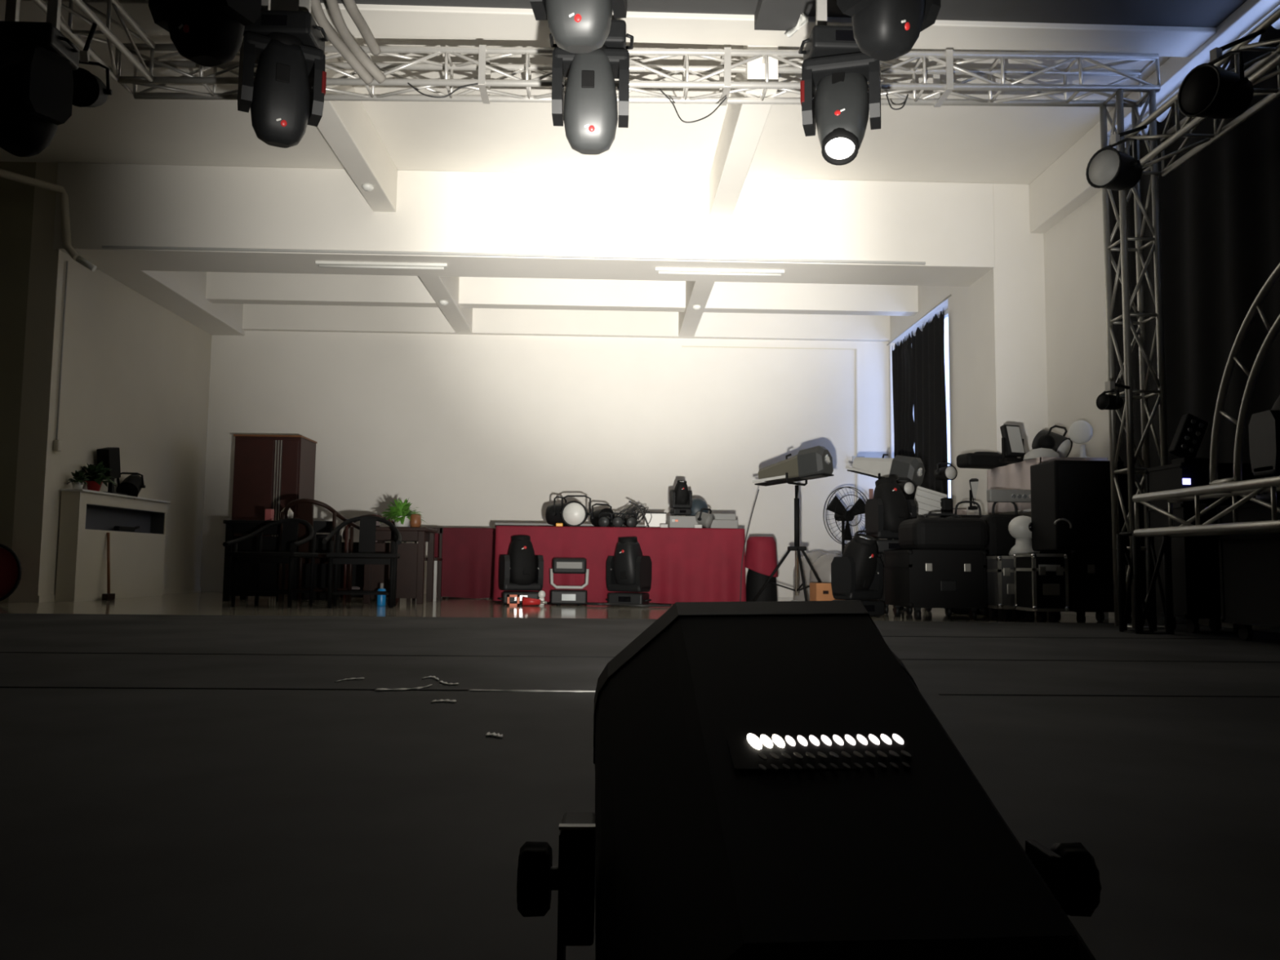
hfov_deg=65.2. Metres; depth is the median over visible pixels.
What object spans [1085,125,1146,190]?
can
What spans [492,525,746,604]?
tablecloth
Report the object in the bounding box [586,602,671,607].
cable
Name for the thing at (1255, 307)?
arch frame
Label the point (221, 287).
ceiling beam
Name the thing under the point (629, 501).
strand
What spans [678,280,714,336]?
ceiling beam
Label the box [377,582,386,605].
water bottle
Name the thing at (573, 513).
can
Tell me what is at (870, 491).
switch box
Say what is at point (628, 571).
light
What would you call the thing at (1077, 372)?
wall
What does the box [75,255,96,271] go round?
pipe elbow
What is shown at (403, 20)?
ceiling beam
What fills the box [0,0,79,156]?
light
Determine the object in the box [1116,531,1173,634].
truss
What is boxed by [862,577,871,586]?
vent
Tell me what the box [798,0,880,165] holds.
light
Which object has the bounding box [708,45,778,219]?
ceiling beam
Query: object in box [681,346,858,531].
trim
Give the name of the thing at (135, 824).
floor
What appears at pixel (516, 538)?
hood
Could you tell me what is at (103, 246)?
trim
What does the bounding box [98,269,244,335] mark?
ceiling beam
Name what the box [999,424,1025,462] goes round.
light
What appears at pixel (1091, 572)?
flight case
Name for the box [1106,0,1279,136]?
ceiling beam
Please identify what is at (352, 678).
scrap
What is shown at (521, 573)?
light
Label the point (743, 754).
vent
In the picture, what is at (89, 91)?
can
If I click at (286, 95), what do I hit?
light
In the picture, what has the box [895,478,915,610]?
can
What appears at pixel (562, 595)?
light
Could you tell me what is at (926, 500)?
stage light
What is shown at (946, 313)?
window
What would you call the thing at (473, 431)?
wall
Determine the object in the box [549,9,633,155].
light
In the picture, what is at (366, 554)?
armchair
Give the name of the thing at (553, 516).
can
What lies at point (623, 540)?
hood
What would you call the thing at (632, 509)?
heap
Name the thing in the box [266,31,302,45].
hood
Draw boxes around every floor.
[0,591,1279,959]
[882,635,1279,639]
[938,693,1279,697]
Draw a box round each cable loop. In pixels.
[407,82,478,97]
[659,88,726,123]
[885,93,908,110]
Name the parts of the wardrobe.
door, door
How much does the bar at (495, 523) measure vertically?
0.050 m
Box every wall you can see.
[0,161,35,602]
[8,162,211,602]
[200,330,889,597]
[888,183,1048,552]
[1043,5,1279,632]
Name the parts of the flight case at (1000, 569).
panel, handle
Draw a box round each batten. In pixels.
[315,260,448,269]
[655,267,784,275]
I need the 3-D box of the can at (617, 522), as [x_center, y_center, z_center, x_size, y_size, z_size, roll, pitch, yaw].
[-0.227,0.409,10.121,0.150,0.158,0.155,1,-5,-4]
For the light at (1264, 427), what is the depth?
5.12 m
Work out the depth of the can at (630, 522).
10.07 m
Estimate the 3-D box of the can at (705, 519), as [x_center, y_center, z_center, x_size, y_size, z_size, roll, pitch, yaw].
[0.647,0.391,10.067,0.196,0.212,0.198,-3,-6,37]
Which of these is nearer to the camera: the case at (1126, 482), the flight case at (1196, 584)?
the flight case at (1196, 584)
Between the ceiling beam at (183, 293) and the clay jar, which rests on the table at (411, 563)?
the clay jar
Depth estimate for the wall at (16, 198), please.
8.98 m
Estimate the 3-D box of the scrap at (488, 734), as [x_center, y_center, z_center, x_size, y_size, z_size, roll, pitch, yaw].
[-0.311,0.546,2.139,0.037,0.002,0.077,1,-5,-2]
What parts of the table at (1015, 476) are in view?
leg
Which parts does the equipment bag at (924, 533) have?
handle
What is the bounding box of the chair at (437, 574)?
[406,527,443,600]
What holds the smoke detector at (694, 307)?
attached to the ceiling beam at (697, 293)
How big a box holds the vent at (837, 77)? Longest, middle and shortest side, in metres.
0.097 x 0.062 x 0.027 m
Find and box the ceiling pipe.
[0,168,80,260]
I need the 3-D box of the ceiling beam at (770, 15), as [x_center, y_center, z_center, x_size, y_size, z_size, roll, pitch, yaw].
[0.880,-2.999,5.802,0.260,0.150,1.200,1,-5,-2]
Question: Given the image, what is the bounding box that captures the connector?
[555,523,563,526]
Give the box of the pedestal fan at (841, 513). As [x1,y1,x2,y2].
[822,486,867,555]
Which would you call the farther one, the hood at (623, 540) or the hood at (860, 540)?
the hood at (623, 540)
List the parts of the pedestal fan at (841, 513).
motor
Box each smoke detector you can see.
[362,183,373,191]
[439,300,448,305]
[692,305,701,310]
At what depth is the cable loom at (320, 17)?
6.15 m
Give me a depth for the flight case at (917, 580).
7.45 m
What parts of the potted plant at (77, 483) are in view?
pot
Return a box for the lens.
[821,127,858,165]
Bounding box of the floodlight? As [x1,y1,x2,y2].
[115,471,145,499]
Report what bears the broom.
on the floor at (135, 824)
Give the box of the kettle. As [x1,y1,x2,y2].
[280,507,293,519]
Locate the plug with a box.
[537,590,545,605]
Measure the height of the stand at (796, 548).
1.131 m
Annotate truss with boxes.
[31,0,155,81]
[117,43,1160,107]
[1099,88,1168,628]
[1109,2,1279,599]
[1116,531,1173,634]
[1124,7,1279,176]
[1132,475,1279,537]
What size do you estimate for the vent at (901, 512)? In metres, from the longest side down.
0.081 x 0.062 x 0.027 m
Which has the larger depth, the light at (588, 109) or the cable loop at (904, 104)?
the cable loop at (904, 104)
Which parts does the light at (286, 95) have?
handle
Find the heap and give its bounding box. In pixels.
[612,504,652,527]
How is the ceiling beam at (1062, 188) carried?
attached to the ceiling at (950, 144)
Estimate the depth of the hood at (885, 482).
8.56 m
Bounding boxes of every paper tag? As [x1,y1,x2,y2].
[660,524,667,528]
[694,524,702,528]
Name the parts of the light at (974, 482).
len panel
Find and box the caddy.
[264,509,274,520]
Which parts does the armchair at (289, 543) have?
leg, leg, seat rail, arm rail, seat, leg, leg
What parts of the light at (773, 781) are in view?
knob, knob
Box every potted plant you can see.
[67,470,89,488]
[381,498,426,527]
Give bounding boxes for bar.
[494,522,738,528]
[986,488,1031,502]
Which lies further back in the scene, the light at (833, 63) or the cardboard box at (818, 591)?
the cardboard box at (818, 591)
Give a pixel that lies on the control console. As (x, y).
(722, 520)
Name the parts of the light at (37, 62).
handle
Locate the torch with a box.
[522,596,546,605]
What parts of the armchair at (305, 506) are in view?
leg, leg, seat rail, seat, arm rail, leg, leg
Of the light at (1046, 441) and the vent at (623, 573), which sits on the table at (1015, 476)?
the light at (1046, 441)
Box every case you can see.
[746,568,777,601]
[868,553,912,613]
[882,549,987,619]
[979,502,1028,617]
[986,555,1019,621]
[1013,553,1070,622]
[1039,550,1143,622]
[1117,455,1129,551]
[1144,462,1255,633]
[1216,500,1279,640]
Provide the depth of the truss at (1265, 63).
5.88 m
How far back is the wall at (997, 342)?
9.35 m
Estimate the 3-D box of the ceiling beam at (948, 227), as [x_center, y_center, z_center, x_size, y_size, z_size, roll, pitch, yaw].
[-1.007,-2.407,9.520,8.612,0.805,0.655,1,-5,-2]
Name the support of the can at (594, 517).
on the tablecloth at (689, 565)
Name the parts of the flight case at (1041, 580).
panel, handle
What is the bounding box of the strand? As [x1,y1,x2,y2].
[628,500,649,527]
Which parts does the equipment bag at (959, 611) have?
handle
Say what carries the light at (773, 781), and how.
on the floor at (135, 824)
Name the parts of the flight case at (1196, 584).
handle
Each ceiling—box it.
[0,27,1170,184]
[320,0,1247,27]
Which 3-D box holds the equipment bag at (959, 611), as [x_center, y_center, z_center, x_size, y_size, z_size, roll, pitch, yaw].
[2.824,0.661,8.589,0.450,0.966,0.400,1,-5,-2]
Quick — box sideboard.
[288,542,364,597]
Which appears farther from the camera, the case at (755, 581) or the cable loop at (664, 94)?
the case at (755, 581)
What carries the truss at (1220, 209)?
hanging from the ceiling beam at (1174, 70)
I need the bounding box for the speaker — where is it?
[1030,460,1126,551]
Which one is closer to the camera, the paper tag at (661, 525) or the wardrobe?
the paper tag at (661, 525)
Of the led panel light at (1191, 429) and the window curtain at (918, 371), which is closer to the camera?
the led panel light at (1191, 429)
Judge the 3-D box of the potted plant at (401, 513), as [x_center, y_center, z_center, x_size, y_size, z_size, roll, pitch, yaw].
[-2.284,0.312,9.645,0.473,0.301,0.438,1,-5,-2]
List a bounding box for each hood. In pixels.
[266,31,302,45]
[511,535,530,542]
[595,44,608,50]
[618,537,637,543]
[676,480,686,484]
[853,533,876,546]
[875,477,896,486]
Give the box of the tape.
[469,689,595,692]
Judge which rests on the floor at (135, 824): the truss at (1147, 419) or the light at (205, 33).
the truss at (1147, 419)
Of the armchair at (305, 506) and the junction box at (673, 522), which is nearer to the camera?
the armchair at (305, 506)
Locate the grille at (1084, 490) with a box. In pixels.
[1057,463,1123,546]
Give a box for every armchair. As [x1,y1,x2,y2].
[222,518,318,607]
[276,498,359,604]
[321,515,402,608]
[342,514,406,600]
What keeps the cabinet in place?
on the floor at (135, 824)
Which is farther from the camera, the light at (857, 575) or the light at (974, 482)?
the light at (974, 482)
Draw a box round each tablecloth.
[434,527,495,598]
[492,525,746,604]
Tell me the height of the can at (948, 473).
0.476 m
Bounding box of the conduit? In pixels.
[53,261,68,451]
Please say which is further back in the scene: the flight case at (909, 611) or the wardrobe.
the wardrobe
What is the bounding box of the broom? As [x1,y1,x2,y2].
[102,532,115,599]
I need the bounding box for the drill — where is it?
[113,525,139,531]
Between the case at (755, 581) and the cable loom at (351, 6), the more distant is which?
the case at (755, 581)
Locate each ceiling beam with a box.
[0,0,1216,57]
[53,162,995,286]
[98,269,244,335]
[205,271,918,315]
[242,303,890,342]
[270,0,299,11]
[317,35,397,212]
[418,275,472,333]
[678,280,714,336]
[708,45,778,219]
[754,0,805,31]
[1029,120,1117,233]
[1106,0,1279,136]
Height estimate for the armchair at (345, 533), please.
0.860 m
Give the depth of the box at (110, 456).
9.75 m
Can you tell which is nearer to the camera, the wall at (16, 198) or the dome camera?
the dome camera
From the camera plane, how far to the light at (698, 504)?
10.37 m
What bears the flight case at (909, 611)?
on the floor at (135, 824)
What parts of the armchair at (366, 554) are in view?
leg, leg, seat rail, arm rail, seat, leg, leg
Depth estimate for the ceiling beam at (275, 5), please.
6.16 m
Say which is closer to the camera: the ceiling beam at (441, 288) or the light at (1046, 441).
the light at (1046, 441)
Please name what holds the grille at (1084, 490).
attached to the speaker
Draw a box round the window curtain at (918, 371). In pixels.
[886,294,951,539]
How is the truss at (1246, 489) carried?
on the truss
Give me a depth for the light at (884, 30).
4.04 m
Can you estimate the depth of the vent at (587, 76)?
4.84 m
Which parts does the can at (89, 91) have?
mounting arm, knob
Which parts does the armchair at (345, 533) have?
leg, leg, arm rail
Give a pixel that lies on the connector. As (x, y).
(557, 524)
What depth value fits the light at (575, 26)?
4.01 m
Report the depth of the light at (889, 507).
8.44 m
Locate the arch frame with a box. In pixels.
[1208,262,1279,484]
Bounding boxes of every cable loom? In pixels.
[311,0,373,84]
[325,0,386,84]
[342,0,381,55]
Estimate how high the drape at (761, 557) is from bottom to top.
0.408 m
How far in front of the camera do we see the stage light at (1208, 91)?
5.12 m
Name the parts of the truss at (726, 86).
joint frame, joint frame, joint frame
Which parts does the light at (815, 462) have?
rail, plate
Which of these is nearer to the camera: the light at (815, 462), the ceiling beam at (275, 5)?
the ceiling beam at (275, 5)
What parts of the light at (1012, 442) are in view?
len panel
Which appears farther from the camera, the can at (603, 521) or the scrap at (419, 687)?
the can at (603, 521)
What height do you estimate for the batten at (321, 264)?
0.054 m
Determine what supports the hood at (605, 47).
attached to the light at (588, 109)
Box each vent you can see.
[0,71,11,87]
[275,62,289,83]
[523,566,529,574]
[581,70,594,88]
[620,570,626,578]
[727,738,911,771]
[831,71,844,84]
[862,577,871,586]
[897,508,905,517]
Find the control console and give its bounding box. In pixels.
[710,513,737,528]
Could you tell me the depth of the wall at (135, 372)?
9.78 m
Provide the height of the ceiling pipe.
0.716 m
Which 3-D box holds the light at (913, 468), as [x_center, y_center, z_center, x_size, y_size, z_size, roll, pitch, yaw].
[2.400,-0.084,9.756,0.362,0.339,0.783,4,-6,-34]
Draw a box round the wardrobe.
[231,434,317,588]
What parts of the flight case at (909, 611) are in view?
panel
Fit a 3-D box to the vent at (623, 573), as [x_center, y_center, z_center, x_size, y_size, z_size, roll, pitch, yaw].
[-0.153,0.884,9.361,0.062,0.080,0.021,-2,-6,32]
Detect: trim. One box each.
[102,245,925,264]
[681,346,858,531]
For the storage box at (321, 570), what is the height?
0.800 m
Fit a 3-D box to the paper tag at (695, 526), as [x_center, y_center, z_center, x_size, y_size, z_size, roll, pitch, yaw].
[0.581,0.463,9.980,0.075,0.035,0.030,1,-5,-2]
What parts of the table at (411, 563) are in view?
leg, panel, leg, leg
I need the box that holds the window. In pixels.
[911,309,951,497]
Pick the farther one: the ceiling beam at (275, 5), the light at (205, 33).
the ceiling beam at (275, 5)
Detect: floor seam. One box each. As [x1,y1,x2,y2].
[0,652,1275,662]
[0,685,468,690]
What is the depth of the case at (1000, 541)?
7.91 m
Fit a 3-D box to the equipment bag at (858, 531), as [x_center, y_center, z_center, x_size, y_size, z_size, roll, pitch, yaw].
[2.002,0.807,8.932,0.340,0.715,0.300,1,-5,-2]
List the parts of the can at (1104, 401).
knob, mounting arm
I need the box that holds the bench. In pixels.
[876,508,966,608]
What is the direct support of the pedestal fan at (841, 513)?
on the floor at (135, 824)
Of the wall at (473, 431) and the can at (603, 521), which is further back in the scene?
the wall at (473, 431)
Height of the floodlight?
0.292 m
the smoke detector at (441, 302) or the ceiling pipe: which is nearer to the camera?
the ceiling pipe
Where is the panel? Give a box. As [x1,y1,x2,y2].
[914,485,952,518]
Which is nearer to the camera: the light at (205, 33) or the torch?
the light at (205, 33)
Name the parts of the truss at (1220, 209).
curtain rod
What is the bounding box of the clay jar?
[409,514,421,527]
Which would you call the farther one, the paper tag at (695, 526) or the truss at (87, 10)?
the paper tag at (695, 526)
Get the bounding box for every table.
[363,526,437,604]
[986,457,1108,618]
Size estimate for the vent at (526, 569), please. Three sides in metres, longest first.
0.081 x 0.062 x 0.027 m
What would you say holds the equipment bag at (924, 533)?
on the flight case at (917, 580)
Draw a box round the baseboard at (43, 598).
[37,586,200,602]
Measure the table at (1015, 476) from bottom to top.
1.270 m
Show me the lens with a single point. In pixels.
(839, 145)
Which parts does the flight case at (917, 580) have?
handle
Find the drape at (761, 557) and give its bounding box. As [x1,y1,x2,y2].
[745,536,777,577]
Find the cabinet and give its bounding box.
[54,488,170,601]
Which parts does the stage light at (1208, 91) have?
mounting arm, knob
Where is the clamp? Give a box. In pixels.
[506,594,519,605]
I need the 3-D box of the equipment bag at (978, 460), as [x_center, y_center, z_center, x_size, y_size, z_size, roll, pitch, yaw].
[3.069,-0.178,8.848,0.500,0.145,0.220,2,-5,-13]
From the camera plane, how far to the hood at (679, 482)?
10.16 m
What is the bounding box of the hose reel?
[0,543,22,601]
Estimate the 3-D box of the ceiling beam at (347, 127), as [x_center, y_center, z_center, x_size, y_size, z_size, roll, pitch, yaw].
[-2.294,-2.760,7.899,0.210,0.400,2.580,1,-5,-2]
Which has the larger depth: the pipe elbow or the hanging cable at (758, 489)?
the hanging cable at (758, 489)
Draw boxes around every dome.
[791,551,826,600]
[809,552,842,582]
[1023,448,1059,460]
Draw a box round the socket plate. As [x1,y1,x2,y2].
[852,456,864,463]
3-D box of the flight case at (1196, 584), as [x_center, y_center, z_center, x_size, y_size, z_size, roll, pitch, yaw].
[3.390,0.413,6.037,0.460,1.001,0.421,1,-5,-2]
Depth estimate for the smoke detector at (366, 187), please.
8.49 m
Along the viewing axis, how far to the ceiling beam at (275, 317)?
12.59 m
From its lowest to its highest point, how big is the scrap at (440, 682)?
0.002 m
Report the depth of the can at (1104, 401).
6.29 m
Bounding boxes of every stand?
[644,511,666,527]
[752,484,821,601]
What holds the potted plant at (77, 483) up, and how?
on the cabinet
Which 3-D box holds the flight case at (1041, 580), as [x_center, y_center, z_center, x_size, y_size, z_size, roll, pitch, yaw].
[2.875,0.776,7.170,0.270,0.496,0.350,1,-5,-2]
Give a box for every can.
[72,22,112,107]
[545,495,568,526]
[560,495,592,526]
[590,503,615,527]
[598,512,613,527]
[612,512,625,527]
[622,512,637,527]
[694,507,715,528]
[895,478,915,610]
[933,462,957,493]
[1031,425,1072,457]
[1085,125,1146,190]
[1096,381,1129,409]
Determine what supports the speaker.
on the flight case at (1091, 572)
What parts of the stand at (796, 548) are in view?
leg, leg, leg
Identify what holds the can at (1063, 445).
on the table at (1015, 476)
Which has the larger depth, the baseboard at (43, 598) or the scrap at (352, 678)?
the baseboard at (43, 598)
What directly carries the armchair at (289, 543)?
on the floor at (135, 824)
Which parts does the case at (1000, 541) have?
handle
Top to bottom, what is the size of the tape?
0.002 m
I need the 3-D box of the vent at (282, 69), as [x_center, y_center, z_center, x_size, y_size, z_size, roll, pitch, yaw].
[-1.717,-1.954,4.806,0.062,0.086,0.027,3,5,-27]
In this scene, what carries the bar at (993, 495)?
on the case at (1000, 541)
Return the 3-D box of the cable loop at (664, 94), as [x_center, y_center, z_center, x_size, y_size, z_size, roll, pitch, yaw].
[0.347,-2.432,6.510,0.442,0.233,0.031,1,-5,-2]
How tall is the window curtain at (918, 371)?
2.648 m
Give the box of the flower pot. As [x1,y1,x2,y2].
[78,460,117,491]
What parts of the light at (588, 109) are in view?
handle, handle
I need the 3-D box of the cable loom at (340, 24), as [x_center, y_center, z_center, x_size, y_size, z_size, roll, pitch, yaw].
[-1.772,-2.731,6.096,0.137,0.279,0.826,0,-5,10]
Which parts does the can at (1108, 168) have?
mounting arm, knob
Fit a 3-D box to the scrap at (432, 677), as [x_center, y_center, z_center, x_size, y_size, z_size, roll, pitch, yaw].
[-0.662,0.631,3.184,0.057,0.002,0.119,1,-5,-2]
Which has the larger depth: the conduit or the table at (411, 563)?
the table at (411, 563)
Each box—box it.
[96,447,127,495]
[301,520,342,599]
[667,515,697,528]
[809,582,843,600]
[868,488,873,498]
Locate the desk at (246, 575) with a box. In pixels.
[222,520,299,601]
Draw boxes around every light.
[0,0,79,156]
[148,0,261,66]
[237,0,328,147]
[498,535,543,604]
[516,600,1102,959]
[529,0,626,53]
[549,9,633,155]
[550,557,589,604]
[605,537,651,604]
[669,480,692,515]
[687,497,708,528]
[752,445,834,486]
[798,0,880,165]
[831,533,884,616]
[836,0,940,61]
[845,453,924,487]
[864,477,916,553]
[968,478,978,510]
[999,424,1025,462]
[1037,434,1055,448]
[1168,413,1209,464]
[1177,29,1265,119]
[1248,395,1279,501]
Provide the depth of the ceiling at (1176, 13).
6.31 m
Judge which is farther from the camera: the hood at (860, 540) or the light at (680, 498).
the light at (680, 498)
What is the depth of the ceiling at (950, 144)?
8.34 m
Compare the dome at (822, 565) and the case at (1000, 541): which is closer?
the case at (1000, 541)
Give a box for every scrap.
[334,677,364,682]
[374,684,432,691]
[421,675,439,680]
[431,699,456,702]
[439,680,458,685]
[485,732,502,738]
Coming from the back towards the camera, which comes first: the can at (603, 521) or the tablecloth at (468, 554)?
the tablecloth at (468, 554)
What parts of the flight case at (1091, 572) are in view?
panel, handle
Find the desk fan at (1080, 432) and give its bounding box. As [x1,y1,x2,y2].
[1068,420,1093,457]
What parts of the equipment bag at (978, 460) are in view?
handle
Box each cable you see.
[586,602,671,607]
[739,488,759,601]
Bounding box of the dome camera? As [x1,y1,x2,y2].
[1008,515,1039,555]
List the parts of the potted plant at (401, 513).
pot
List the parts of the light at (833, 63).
handle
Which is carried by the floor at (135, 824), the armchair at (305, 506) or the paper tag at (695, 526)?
the armchair at (305, 506)
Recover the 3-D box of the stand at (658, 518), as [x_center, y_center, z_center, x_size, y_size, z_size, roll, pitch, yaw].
[0.159,0.426,10.431,0.237,0.176,0.050,1,-5,-2]
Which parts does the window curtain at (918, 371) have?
panel, curtain rod, panel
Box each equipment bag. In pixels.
[843,530,866,551]
[898,513,987,550]
[944,500,983,613]
[956,451,1017,469]
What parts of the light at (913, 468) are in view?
rail, plate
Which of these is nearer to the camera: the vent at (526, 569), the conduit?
the conduit
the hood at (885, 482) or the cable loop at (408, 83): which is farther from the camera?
the hood at (885, 482)
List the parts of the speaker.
metal handle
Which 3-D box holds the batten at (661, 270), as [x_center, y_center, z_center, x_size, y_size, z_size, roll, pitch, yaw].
[0.754,-1.963,9.446,1.220,0.054,0.050,1,-5,-2]

